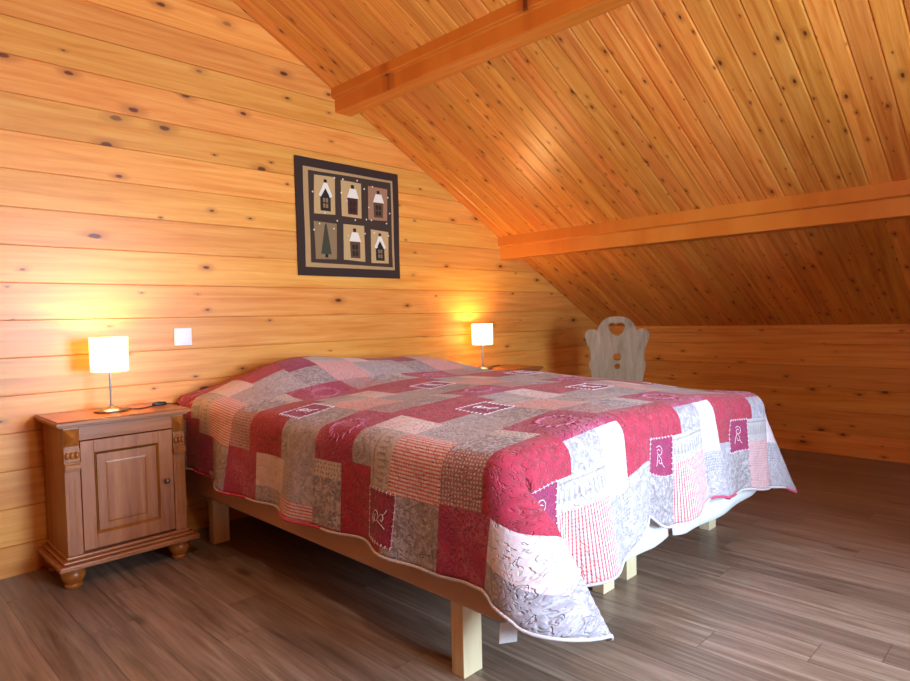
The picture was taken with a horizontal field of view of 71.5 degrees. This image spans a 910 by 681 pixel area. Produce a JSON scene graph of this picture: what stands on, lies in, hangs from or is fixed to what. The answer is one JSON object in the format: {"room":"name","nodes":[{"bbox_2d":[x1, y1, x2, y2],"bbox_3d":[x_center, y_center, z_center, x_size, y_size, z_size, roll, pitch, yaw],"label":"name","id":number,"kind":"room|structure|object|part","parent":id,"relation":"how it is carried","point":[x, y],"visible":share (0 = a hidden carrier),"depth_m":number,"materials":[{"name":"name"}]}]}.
{"room":"bedroom","nodes":[
{"label":"bedroom","id":0,"kind":"room"},
{"bbox_2d":[0,0,598,579],"bbox_3d":[-2.318,-0.788,2.264,0.149,3.617,10.400,1,3,45],"label":"wall","id":1,"kind":"structure","parent":0,"point":[148,148],"depth_m":3.21,"materials":[{"name":"brown wood"}]},
{"bbox_2d":[173,328,191,345],"bbox_3d":[-1.360,-0.019,3.162,0.013,0.088,0.088,1,3,45],"label":"light switch","id":2,"kind":"object","parent":1,"relation":"attached to","point":[182,336],"visible":1,"depth_m":3.16,"materials":[{"name":"white plastic"}]},
{"bbox_2d":[0,448,909,680],"bbox_3d":[-0.666,1.065,0.729,4.690,0.050,10.400,1,3,45],"label":"floor","id":3,"kind":"structure","parent":0,"point":[812,583],"depth_m":2.27,"materials":[{"name":"laminate"}]},
{"bbox_2d":[34,402,199,589],"bbox_3d":[-1.481,0.647,2.779,0.375,0.674,0.552,1,3,45],"label":"nightstand","id":4,"kind":"object","parent":3,"relation":"on","point":[115,483],"visible":0.99,"depth_m":2.65,"materials":[{"name":"brown wood"}]},
{"bbox_3d":[-1.391,0.366,2.677,0.030,0.058,0.366,1,3,45],"label":"rail","id":5,"kind":"part","parent":4,"relation":"part of","materials":[{"name":"brown wood"}]},
{"bbox_3d":[-1.380,0.621,2.681,0.021,0.444,0.361,1,3,45],"label":"door","id":6,"kind":"part","parent":4,"relation":"part of","materials":[{"name":"brown wood"}]},
{"bbox_3d":[-1.379,0.618,2.673,0.001,0.315,0.232,1,3,45],"label":"panel","id":7,"kind":"part","parent":4,"relation":"part of","materials":[{"name":"brown wood"}]},
{"bbox_3d":[-1.379,0.618,2.673,0.014,0.335,0.252,1,3,45],"label":"moulding","id":8,"kind":"part","parent":4,"relation":"part of","materials":[{"name":"brown wood"}]},
{"bbox_2d":[88,337,178,412],"bbox_3d":[-1.429,0.477,2.872,0.151,0.993,0.390,0,3,36],"label":"table lamp","id":9,"kind":"object","parent":4,"relation":"on","point":[107,354],"visible":0.8,"depth_m":2.71,"materials":[{"name":"white fabric"}]},
{"bbox_3d":[-1.509,0.060,2.760,0.151,0.148,0.151,1,3,45],"label":"lamp shade","id":10,"kind":"part","parent":9,"relation":"part of","materials":[{"name":"fabric"}]},
{"bbox_3d":[-1.506,0.174,2.764,0.009,0.217,0.009,1,3,45],"label":"stem","id":11,"kind":"part","parent":9,"relation":"part of","materials":[{"name":"silver metal"}]},
{"bbox_3d":[-1.358,0.630,2.933,0.108,0.679,0.264,-1,2,14],"label":"cord","id":12,"kind":"part","parent":9,"relation":"part of","materials":[{"name":"black plastic"}]},
{"bbox_2d":[152,401,166,405],"bbox_3d":[-1.361,0.291,2.912,0.024,0.016,0.060,1,3,45],"label":"switch","id":13,"kind":"object","parent":9,"relation":"attached to","point":[158,403],"depth_m":2.90,"materials":[{"name":"black plastic"}]},
{"bbox_2d":[185,470,667,678],"bbox_3d":[-0.291,0.650,2.715,2.111,0.615,0.906,1,3,45],"label":"bed","id":14,"kind":"object","parent":3,"relation":"on","point":[468,604],"visible":0.13,"depth_m":2.07,"materials":[{"name":"beige wood"}]},
{"bbox_3d":[-1.135,0.850,3.040,0.050,0.232,0.079,1,3,45],"label":"leg","id":15,"kind":"part","parent":14,"relation":"part of","materials":[{"name":"brown wood"}]},
{"bbox_3d":[0.034,0.865,1.875,0.050,0.232,0.079,1,3,45],"label":"leg","id":16,"kind":"part","parent":14,"relation":"part of","materials":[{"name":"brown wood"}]},
{"bbox_2d":[175,356,796,641],"bbox_3d":[0.090,0.414,3.011,2.353,0.678,2.112,1,3,42],"label":"patchwork quilt","id":17,"kind":"object","parent":14,"relation":"on","point":[529,491],"visible":1,"depth_m":2.11,"materials":[{"name":"multicoloured fabric"}]},
{"bbox_3d":[0.563,0.833,2.405,0.050,0.232,0.076,1,3,45],"label":"leg","id":18,"kind":"part","parent":14,"relation":"part of","materials":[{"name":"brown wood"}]},
{"bbox_2d":[487,364,543,371],"bbox_3d":[0.359,0.535,4.623,0.375,0.674,0.552,1,3,45],"label":"nightstand","id":19,"kind":"object","parent":3,"relation":"on","point":[506,366],"visible":0.1,"depth_m":4.62,"materials":[{"name":"brown wood"}]},
{"bbox_2d":[471,324,499,368],"bbox_3d":[0.274,0.372,4.624,0.151,0.992,0.380,0,3,38],"label":"table lamp","id":20,"kind":"object","parent":19,"relation":"on","point":[482,334],"visible":0.73,"depth_m":4.46,"materials":[{"name":"white fabric"}]},
{"bbox_3d":[0.195,-0.045,4.518,0.151,0.148,0.151,1,3,45],"label":"lamp shade","id":21,"kind":"part","parent":20,"relation":"part of","materials":[{"name":"fabric"}]},
{"bbox_2d":[585,316,648,381],"bbox_3d":[1.230,0.331,4.783,0.454,1.028,0.398,-1,2,15],"label":"wooden chair","id":22,"kind":"object","parent":3,"relation":"on","point":[631,344],"visible":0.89,"depth_m":4.58,"materials":[{"name":"brown wood"}]},
{"bbox_2d":[618,490,756,579],"bbox_3d":[0.364,0.611,3.371,2.111,0.615,0.900,1,3,45],"label":"bed","id":23,"kind":"object","parent":3,"relation":"on","point":[715,508],"visible":0.16,"depth_m":2.56,"materials":[{"name":"beige fabric"}]},
{"bbox_3d":[0.682,0.826,2.525,0.050,0.232,0.075,1,3,45],"label":"leg","id":24,"kind":"part","parent":23,"relation":"part of","materials":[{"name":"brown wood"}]},
{"bbox_3d":[1.224,0.793,3.068,0.050,0.232,0.076,1,3,45],"label":"leg","id":25,"kind":"part","parent":23,"relation":"part of","materials":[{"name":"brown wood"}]},
{"bbox_2d":[232,0,909,325],"bbox_3d":[-0.708,-1.236,0.631,4.666,2.724,10.316,1,3,45],"label":"ceiling","id":26,"kind":"structure","parent":0,"point":[639,108],"depth_m":3.34,"materials":[{"name":"brown wood"}]},
{"bbox_2d":[331,0,636,116],"bbox_3d":[0.868,-1.467,2.271,4.500,0.238,0.140,1,3,45],"label":"beam","id":27,"kind":"structure","parent":26,"relation":"attached to","point":[515,25],"depth_m":3.03,"materials":[{"name":"brown wood"}]},
{"bbox_2d":[498,179,909,259],"bbox_3d":[1.941,-0.739,3.357,4.500,0.262,0.148,1,3,45],"label":"beam","id":28,"kind":"structure","parent":26,"relation":"attached to","point":[886,201],"depth_m":3.65,"materials":[{"name":"brown wood"}]},
{"bbox_2d":[609,323,909,463],"bbox_3d":[2.955,0.339,4.353,4.450,0.962,0.100,1,3,45],"label":"wall","id":29,"kind":"structure","parent":0,"point":[844,390],"depth_m":4.63,"materials":[{"name":"brown wood"}]}
]}

